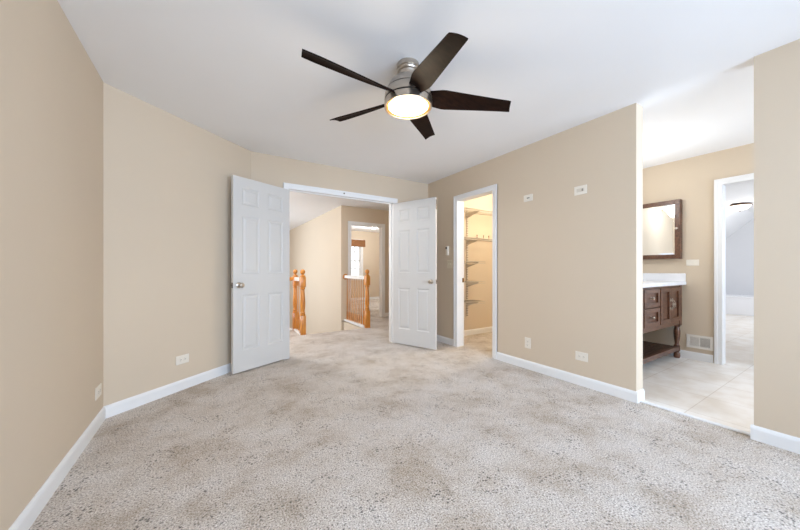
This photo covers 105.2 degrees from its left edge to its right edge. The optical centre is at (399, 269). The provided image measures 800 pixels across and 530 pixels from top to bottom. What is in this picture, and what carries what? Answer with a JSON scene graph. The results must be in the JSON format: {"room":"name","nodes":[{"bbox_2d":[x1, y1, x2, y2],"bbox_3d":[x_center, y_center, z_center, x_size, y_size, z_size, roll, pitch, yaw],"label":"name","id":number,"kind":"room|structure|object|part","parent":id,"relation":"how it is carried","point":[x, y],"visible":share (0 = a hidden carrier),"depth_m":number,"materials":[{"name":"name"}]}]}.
{"room":"empty bedroom","nodes":[
{"label":"empty bedroom","id":0,"kind":"room"},
{"bbox_2d":[0,0,102,529],"bbox_3d":[-0.890,-0.137,0.092,0.120,2.423,4.898,0,0,-32],"label":"wall","id":1,"kind":"structure","parent":0,"point":[51,90],"depth_m":1.41,"materials":[{"name":"beige paint"}]},
{"bbox_2d":[8,407,105,529],"bbox_3d":[-0.832,1.030,0.126,0.013,0.090,4.895,0,0,-32],"label":"baseboard","id":2,"kind":"structure","parent":1,"relation":"attached to","point":[27,517],"depth_m":1.49,"materials":[{"name":"white paint"}]},
{"bbox_2d":[95,383,101,400],"bbox_3d":[-2.062,0.835,2.094,0.009,0.080,0.122,0,0,-32],"label":"outlet","id":3,"kind":"object","parent":1,"relation":"attached to","point":[98,391],"visible":1,"depth_m":2.08,"materials":[{"name":"white plastic"}]},
{"bbox_2d":[103,82,250,405],"bbox_3d":[-1.972,-0.137,2.865,0.120,2.423,1.359,0,0,19],"label":"wall","id":4,"kind":"structure","parent":0,"point":[167,177],"depth_m":2.57,"materials":[{"name":"beige paint"}]},
{"bbox_2d":[103,363,230,417],"bbox_3d":[-1.909,1.030,2.843,0.013,0.090,1.359,0,0,19],"label":"baseboard","id":5,"kind":"structure","parent":4,"relation":"attached to","point":[135,401],"depth_m":2.57,"materials":[{"name":"white paint"}]},
{"bbox_2d":[176,353,188,364],"bbox_3d":[-1.947,0.804,2.740,0.009,0.078,0.116,0,0,19],"label":"outlet","id":6,"kind":"object","parent":4,"relation":"attached to","point":[181,359],"visible":1,"depth_m":2.74,"materials":[{"name":"white plastic"}]},
{"bbox_2d":[290,207,361,333],"bbox_3d":[-2.354,1.213,8.331,0.120,5.123,6.370,0,0,-32],"label":"wall","id":7,"kind":"structure","parent":0,"point":[314,244],"depth_m":7.62,"materials":[{"name":"beige paint"}]},
{"bbox_2d":[251,151,427,202],"bbox_3d":[-0.609,-0.137,4.237,2.650,2.423,0.120,0,0,-32],"label":"wall","id":8,"kind":"structure","parent":0,"point":[273,170],"depth_m":3.98,"materials":[{"name":"beige paint"}]},
{"bbox_2d":[231,175,289,373],"bbox_3d":[-1.526,0.050,3.405,0.173,2.022,0.709,0,0,31],"label":"door","id":9,"kind":"structure","parent":8,"relation":"in","point":[260,212],"depth_m":3.35,"materials":[{"name":"white paint"}]},
{"bbox_3d":[-1.630,0.161,3.134,0.069,0.062,0.062,0,0,31],"label":"knob","id":10,"kind":"part","parent":9,"relation":"part of","materials":[{"name":"silver metal"}]},
{"bbox_2d":[283,182,397,358],"bbox_3d":[-0.751,0.016,4.144,1.602,2.118,0.162,0,0,-32],"label":"door frame","id":11,"kind":"structure","parent":8,"relation":"attached to","point":[296,188],"depth_m":4.33,"materials":[{"name":"white paint"}]},
{"bbox_2d":[393,197,436,349],"bbox_3d":[0.196,0.050,4.268,0.721,2.022,0.173,0,0,36],"label":"door","id":12,"kind":"structure","parent":8,"relation":"in","point":[415,221],"depth_m":4.23,"materials":[{"name":"white paint"}]},
{"bbox_2d":[339,205,388,330],"bbox_3d":[-0.429,1.213,6.992,1.970,5.123,0.120,0,0,-32],"label":"wall","id":13,"kind":"structure","parent":0,"point":[346,213],"depth_m":6.50,"materials":[{"name":"beige paint"}]},
{"bbox_2d":[348,221,384,316],"bbox_3d":[-0.754,0.021,6.779,0.893,2.107,0.137,0,0,-32],"label":"door frame","id":14,"kind":"structure","parent":13,"relation":"attached to","point":[381,227],"depth_m":6.93,"materials":[{"name":"white paint"}]},
{"bbox_2d":[351,231,378,297],"bbox_3d":[-0.620,-0.137,9.112,3.650,2.423,3.920,0,0,-32],"label":"wall","id":15,"kind":"structure","parent":0,"point":[371,249],"depth_m":11.01,"materials":[{"name":"beige paint"}]},
{"bbox_2d":[351,239,362,279],"bbox_3d":[-1.739,-0.343,10.624,1.000,1.435,0.170,0,0,-32],"label":"window","id":16,"kind":"structure","parent":15,"relation":"in","point":[360,249],"depth_m":10.80,"materials":[{"name":"white paint"}]},
{"bbox_3d":[-1.757,-0.625,10.653,0.770,0.680,0.030,0,0,-32],"label":"sash","id":17,"kind":"part","parent":16,"relation":"part of","materials":[{"name":"white paint"}]},
{"bbox_3d":[-1.739,-0.035,10.624,0.770,0.580,0.030,0,0,-32],"label":"sash","id":18,"kind":"part","parent":16,"relation":"part of","materials":[{"name":"white paint"}]},
{"bbox_2d":[351,239,364,246],"bbox_3d":[-1.634,-0.923,10.597,0.940,0.245,0.043,0,0,-32],"label":"window shade","id":19,"kind":"object","parent":16,"relation":"attached to","point":[355,243],"visible":0.58,"depth_m":10.67,"materials":[{"name":"brown wood"}]},
{"bbox_3d":[-1.747,-0.383,10.637,0.960,1.355,0.138,0,0,-32],"label":"frame","id":20,"kind":"part","parent":16,"relation":"part of","materials":[{"name":"white paint"}]},
{"bbox_2d":[351,297,378,300],"bbox_3d":[-1.641,1.030,10.636,3.530,0.090,0.013,0,0,-32],"label":"baseboard","id":21,"kind":"structure","parent":15,"relation":"attached to","point":[370,298],"depth_m":10.97,"materials":[{"name":"white paint"}]},
{"bbox_2d":[29,299,799,529],"bbox_3d":[2.486,1.085,6.252,12.366,0.020,12.020,0,0,-32],"label":"floor","id":22,"kind":"structure","parent":0,"point":[358,429],"depth_m":1.81,"materials":[{"name":"carpet"}]},
{"bbox_2d":[290,319,363,334],"bbox_3d":[-2.164,1.057,5.262,3.095,0.035,0.980,0,0,-32],"label":"trim","id":23,"kind":"structure","parent":22,"relation":"on","point":[346,320],"depth_m":5.80,"materials":[{"name":"white paint"}]},
{"bbox_2d":[290,269,305,334],"bbox_3d":[-2.525,0.535,4.767,1.958,1.080,0.554,0,0,-32],"label":"stair railing","id":24,"kind":"object","parent":23,"relation":"on","point":[298,321],"visible":0.49,"depth_m":5.07,"materials":[{"name":"brown wood"}]},
{"bbox_3d":[-1.866,0.535,5.450,0.092,1.080,0.092,0,0,-32],"label":"newel post","id":25,"kind":"part","parent":24,"relation":"part of","materials":[{"name":"brown wood"}]},
{"bbox_3d":[-1.611,0.535,5.064,0.092,1.080,0.092,0,0,-32],"label":"newel post","id":26,"kind":"part","parent":24,"relation":"part of","materials":[{"name":"brown wood"}]},
{"bbox_2d":[343,269,369,327],"bbox_3d":[-0.875,0.535,6.045,0.120,1.080,1.017,0,0,-33],"label":"stair railing","id":27,"kind":"object","parent":22,"relation":"on","point":[352,316],"visible":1,"depth_m":5.78,"materials":[{"name":"brown wood"}]},
{"bbox_3d":[-0.897,0.149,6.073,0.064,0.062,0.908,0,0,-33],"label":"handrail","id":28,"kind":"part","parent":27,"relation":"part of","materials":[{"name":"white paint"}]},
{"bbox_3d":[-0.608,0.535,5.666,0.092,1.080,0.092,0,0,-32],"label":"newel post","id":29,"kind":"part","parent":27,"relation":"part of","materials":[{"name":"brown wood"}]},
{"bbox_2d":[643,285,681,363],"bbox_3d":[2.644,0.630,3.514,1.565,0.890,0.558,0,0,-32],"label":"bathroom vanity","id":30,"kind":"object","parent":22,"relation":"on","point":[662,306],"visible":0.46,"depth_m":3.47,"materials":[{"name":"brown wood"}]},
{"bbox_3d":[2.680,0.513,3.262,0.400,0.194,0.023,0,0,-32],"label":"drawer","id":31,"kind":"part","parent":30,"relation":"part of","materials":[{"name":"brown wood"}]},
{"bbox_3d":[2.680,0.307,3.262,0.400,0.194,0.023,0,0,-32],"label":"drawer","id":32,"kind":"part","parent":30,"relation":"part of","materials":[{"name":"brown wood"}]},
{"bbox_2d":[643,341,672,356],"bbox_3d":[2.634,0.948,3.529,1.505,0.018,0.402,0,0,-32],"label":"shelf","id":33,"kind":"object","parent":30,"relation":"attached to","point":[649,348],"depth_m":3.64,"materials":[{"name":"brown wood"}]},
{"bbox_3d":[2.633,0.955,3.531,1.525,0.050,0.493,0,0,-32],"label":"shelf rail","id":34,"kind":"part","parent":30,"relation":"part of","materials":[{"name":"brown wood"}]},
{"bbox_2d":[643,273,685,287],"bbox_3d":[2.645,0.115,3.523,1.616,0.138,0.556,0,0,-32],"label":"countertop","id":35,"kind":"structure","parent":30,"relation":"on","point":[649,279],"depth_m":3.76,"materials":[{"name":"white stone"}]},
{"bbox_3d":[2.994,0.410,3.458,0.290,0.400,0.023,0,0,-32],"label":"door","id":36,"kind":"part","parent":30,"relation":"part of","materials":[{"name":"brown wood"}]},
{"bbox_3d":[3.243,0.410,3.614,0.288,0.400,0.023,0,0,-32],"label":"door","id":37,"kind":"part","parent":30,"relation":"part of","materials":[{"name":"brown wood"}]},
{"bbox_3d":[3.382,0.875,3.738,0.067,0.400,0.067,0,0,-32],"label":"leg","id":38,"kind":"part","parent":30,"relation":"part of","materials":[{"name":"brown wood"}]},
{"bbox_2d":[640,400,749,435],"bbox_3d":[2.119,1.069,2.232,0.034,0.012,0.629,0,0,-32],"label":"threshold","id":39,"kind":"object","parent":22,"relation":"on","point":[641,401],"visible":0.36,"depth_m":2.19,"materials":[{"name":"white paint"}]},
{"bbox_2d":[726,294,753,315],"bbox_3d":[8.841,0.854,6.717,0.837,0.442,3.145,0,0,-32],"label":"bathtub","id":40,"kind":"object","parent":22,"relation":"on","point":[736,304],"visible":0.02,"depth_m":7.25,"materials":[{"name":"white ceramic"}]},
{"bbox_2d":[57,0,799,232],"bbox_3d":[2.010,-1.398,7.016,12.366,0.100,13.820,0,0,-32],"label":"ceiling","id":41,"kind":"structure","parent":0,"point":[236,71],"depth_m":2.07,"materials":[{"name":"white paint"}]},
{"bbox_2d":[301,32,510,139],"bbox_3d":[0.029,-1.186,1.939,1.294,0.325,1.269,0,0,-32],"label":"ceiling fan","id":42,"kind":"object","parent":41,"relation":"hanging from","point":[409,95],"visible":1,"depth_m":1.93,"materials":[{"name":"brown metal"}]},
{"bbox_3d":[-0.280,-1.118,1.767,0.589,0.068,0.118,0,0,-32],"label":"blade","id":43,"kind":"part","parent":42,"relation":"part of","materials":[{"name":"brown wood"}]},
{"bbox_3d":[-0.269,-1.121,2.200,0.565,0.070,0.117,0,0,34],"label":"blade","id":44,"kind":"part","parent":42,"relation":"part of","materials":[{"name":"brown wood"}]},
{"bbox_3d":[0.054,-1.069,2.016,0.267,0.015,0.267,0,0,-32],"label":"lamp shade","id":45,"kind":"part","parent":42,"relation":"part of","materials":[{"name":"white glass"}]},
{"bbox_3d":[0.176,-1.117,2.353,0.117,0.068,0.565,0,0,19],"label":"blade","id":46,"kind":"part","parent":42,"relation":"part of","materials":[{"name":"brown wood"}]},
{"bbox_3d":[0.171,-1.081,1.618,0.117,0.116,0.565,0,0,-17],"label":"blade","id":47,"kind":"part","parent":42,"relation":"part of","materials":[{"name":"brown wood"}]},
{"bbox_3d":[0.443,-1.095,1.989,0.570,0.090,0.117,0,0,0],"label":"blade","id":48,"kind":"part","parent":42,"relation":"part of","materials":[{"name":"brown wood"}]},
{"bbox_2d":[464,194,491,329],"bbox_3d":[1.803,-0.137,4.641,1.870,2.423,1.988,0,0,-32],"label":"wall","id":49,"kind":"structure","parent":0,"point":[479,315],"depth_m":5.15,"materials":[{"name":"beige paint"}]},
{"bbox_2d":[466,208,467,315],"bbox_3d":[1.097,-0.135,4.987,0.024,1.780,0.017,0,0,-32],"label":"shelf standard","id":50,"kind":"object","parent":49,"relation":"attached to","point":[467,208],"visible":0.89,"depth_m":4.99,"materials":[{"name":"white metal"}]},
{"bbox_2d":[464,300,484,305],"bbox_3d":[1.022,0.540,4.787,0.605,0.089,0.269,0,0,-32],"label":"wire shelf","id":51,"kind":"object","parent":50,"relation":"attached to","point":[469,302],"visible":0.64,"depth_m":4.80,"materials":[{"name":"white metal"}]},
{"bbox_2d":[464,261,484,266],"bbox_3d":[1.022,-0.085,4.787,0.605,0.089,0.269,0,0,-32],"label":"wire shelf","id":52,"kind":"object","parent":50,"relation":"attached to","point":[469,263],"visible":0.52,"depth_m":4.79,"materials":[{"name":"white metal"}]},
{"bbox_3d":[1.022,-0.110,4.787,0.600,0.038,0.269,0,0,-32],"label":"wire rail","id":53,"kind":"part","parent":52,"relation":"part of","materials":[{"name":"white metal"}]},
{"bbox_2d":[464,281,484,286],"bbox_3d":[1.022,0.230,4.787,0.605,0.089,0.269,0,0,-32],"label":"wire shelf","id":54,"kind":"object","parent":50,"relation":"attached to","point":[469,283],"visible":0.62,"depth_m":4.84,"materials":[{"name":"white metal"}]},
{"bbox_2d":[464,207,491,217],"bbox_3d":[1.483,-0.890,5.050,1.705,0.089,0.309,0,0,-32],"label":"wire shelf","id":55,"kind":"object","parent":50,"relation":"attached to","point":[470,213],"visible":0.39,"depth_m":4.86,"materials":[{"name":"white metal"}]},
{"bbox_2d":[464,237,491,244],"bbox_3d":[1.483,-0.445,5.050,1.705,0.089,0.309,0,0,-32],"label":"wire shelf","id":56,"kind":"object","parent":50,"relation":"attached to","point":[470,240],"visible":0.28,"depth_m":4.81,"materials":[{"name":"white metal"}]},
{"bbox_3d":[1.483,-0.470,5.050,1.700,0.038,0.309,0,0,-32],"label":"wire rail","id":57,"kind":"part","parent":56,"relation":"part of","materials":[{"name":"white metal"}]},
{"bbox_2d":[464,326,491,335],"bbox_3d":[1.807,1.030,4.521,1.750,0.090,1.560,0,0,-32],"label":"baseboard","id":58,"kind":"structure","parent":49,"relation":"attached to","point":[485,329],"depth_m":5.11,"materials":[{"name":"white paint"}]},
{"bbox_2d":[428,39,799,437],"bbox_3d":[2.018,-0.137,2.412,0.122,2.423,5.758,0,0,-32],"label":"wall","id":59,"kind":"structure","parent":0,"point":[570,267],"depth_m":2.67,"materials":[{"name":"beige paint"}]},
{"bbox_2d":[447,260,451,267],"bbox_3d":[0.708,-0.075,4.383,0.017,0.118,0.114,0,0,-32],"label":"light switch","id":60,"kind":"object","parent":59,"relation":"attached to","point":[449,262],"visible":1,"depth_m":4.38,"materials":[{"name":"beige plastic"}]},
{"bbox_2d":[453,184,496,358],"bbox_3d":[1.009,0.024,4.015,0.139,2.101,0.759,0,0,-32],"label":"door frame","id":61,"kind":"structure","parent":59,"relation":"attached to","point":[458,201],"depth_m":4.25,"materials":[{"name":"white paint"}]},
{"bbox_2d":[525,337,530,348],"bbox_3d":[1.381,0.794,3.311,0.009,0.114,0.071,0,0,-32],"label":"outlet","id":62,"kind":"object","parent":59,"relation":"attached to","point":[527,340],"visible":1,"depth_m":3.30,"materials":[{"name":"white plastic"}]},
{"bbox_2d":[524,194,532,201],"bbox_3d":[1.384,-0.773,3.307,0.008,0.072,0.108,0,0,-32],"label":"cable plate","id":63,"kind":"object","parent":59,"relation":"attached to","point":[529,197],"visible":1,"depth_m":3.30,"materials":[{"name":"white plastic"}]},
{"bbox_2d":[437,335,644,403],"bbox_3d":[1.226,1.030,3.671,0.135,0.090,2.783,0,0,-32],"label":"baseboard","id":64,"kind":"structure","parent":59,"relation":"attached to","point":[623,393],"depth_m":2.89,"materials":[{"name":"white paint"}]},
{"bbox_2d":[574,184,586,195],"bbox_3d":[1.675,-0.737,2.840,0.008,0.082,0.114,0,0,-32],"label":"plate","id":65,"kind":"object","parent":59,"relation":"attached to","point":[578,190],"visible":1,"depth_m":2.84,"materials":[{"name":"white plastic"}]},
{"bbox_2d":[575,351,587,361],"bbox_3d":[1.679,0.805,2.832,0.009,0.080,0.112,0,0,-32],"label":"outlet","id":66,"kind":"object","parent":59,"relation":"attached to","point":[581,356],"visible":1,"depth_m":2.83,"materials":[{"name":"white plastic"}]},
{"bbox_2d":[750,424,799,453],"bbox_3d":[2.909,1.030,0.972,0.135,0.090,2.372,0,0,-32],"label":"baseboard","id":67,"kind":"structure","parent":59,"relation":"attached to","point":[767,436],"depth_m":1.86,"materials":[{"name":"white paint"}]},
{"bbox_2d":[643,143,753,362],"bbox_3d":[4.202,-0.137,2.673,0.120,2.423,3.890,0,0,-32],"label":"wall","id":68,"kind":"structure","parent":0,"point":[691,180],"depth_m":3.65,"materials":[{"name":"beige paint"}]},
{"bbox_2d":[643,199,681,259],"bbox_3d":[3.291,-0.495,3.917,0.109,0.724,0.465,0,0,-32],"label":"medicine cabinet","id":69,"kind":"object","parent":68,"relation":"attached to","point":[662,221],"visible":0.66,"depth_m":3.85,"materials":[{"name":"brown wood"}]},
{"bbox_2d":[643,204,674,254],"bbox_3d":[3.276,-0.495,3.908,0.003,0.620,0.361,0,0,-32],"label":"mirror","id":70,"kind":"object","parent":69,"relation":"attached to","point":[658,219],"depth_m":3.88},
{"bbox_2d":[668,350,712,362],"bbox_3d":[2.601,1.030,3.360,1.870,0.090,0.790,0,0,-32],"label":"baseboard","id":71,"kind":"structure","parent":68,"relation":"attached to","point":[684,354],"depth_m":3.63,"materials":[{"name":"white paint"}]},
{"bbox_2d":[686,259,698,265],"bbox_3d":[3.503,-0.083,3.665,0.017,0.074,0.115,0,0,-32],"label":"light switch","id":72,"kind":"object","parent":68,"relation":"attached to","point":[695,262],"visible":1,"depth_m":3.66,"materials":[{"name":"white plastic"}]},
{"bbox_2d":[686,334,713,350],"bbox_3d":[3.538,0.858,3.614,0.011,0.158,0.234,0,0,-32],"label":"air vent","id":73,"kind":"object","parent":68,"relation":"in","point":[693,341],"visible":1,"depth_m":3.60,"materials":[{"name":"white metal"}]},
{"bbox_2d":[714,173,753,364],"bbox_3d":[3.895,0.024,3.150,0.137,2.101,0.917,0,0,-32],"label":"door frame","id":74,"kind":"structure","parent":68,"relation":"attached to","point":[720,185],"depth_m":3.48,"materials":[{"name":"white paint"}]},
{"bbox_2d":[726,219,753,294],"bbox_3d":[6.531,-0.137,5.250,6.560,2.423,3.440,0,0,-32],"label":"wall","id":75,"kind":"structure","parent":0,"point":[740,245],"depth_m":7.78,"materials":[{"name":"white light blue-gray paint"}]},
{"bbox_2d":[726,201,753,238],"bbox_3d":[5.886,-0.862,6.286,6.560,0.973,1.000,0,0,-32],"label":"ceiling","id":76,"kind":"structure","parent":0,"point":[735,220],"depth_m":7.20,"materials":[{"name":"white paint"}]},
{"bbox_2d":[729,203,752,210],"bbox_3d":[6.945,-1.266,6.251,0.344,0.165,0.344,0,0,-32],"label":"flush light","id":77,"kind":"object","parent":76,"relation":"attached to","point":[740,206],"visible":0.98,"depth_m":6.17,"materials":[{"name":"white glass"}]}
]}

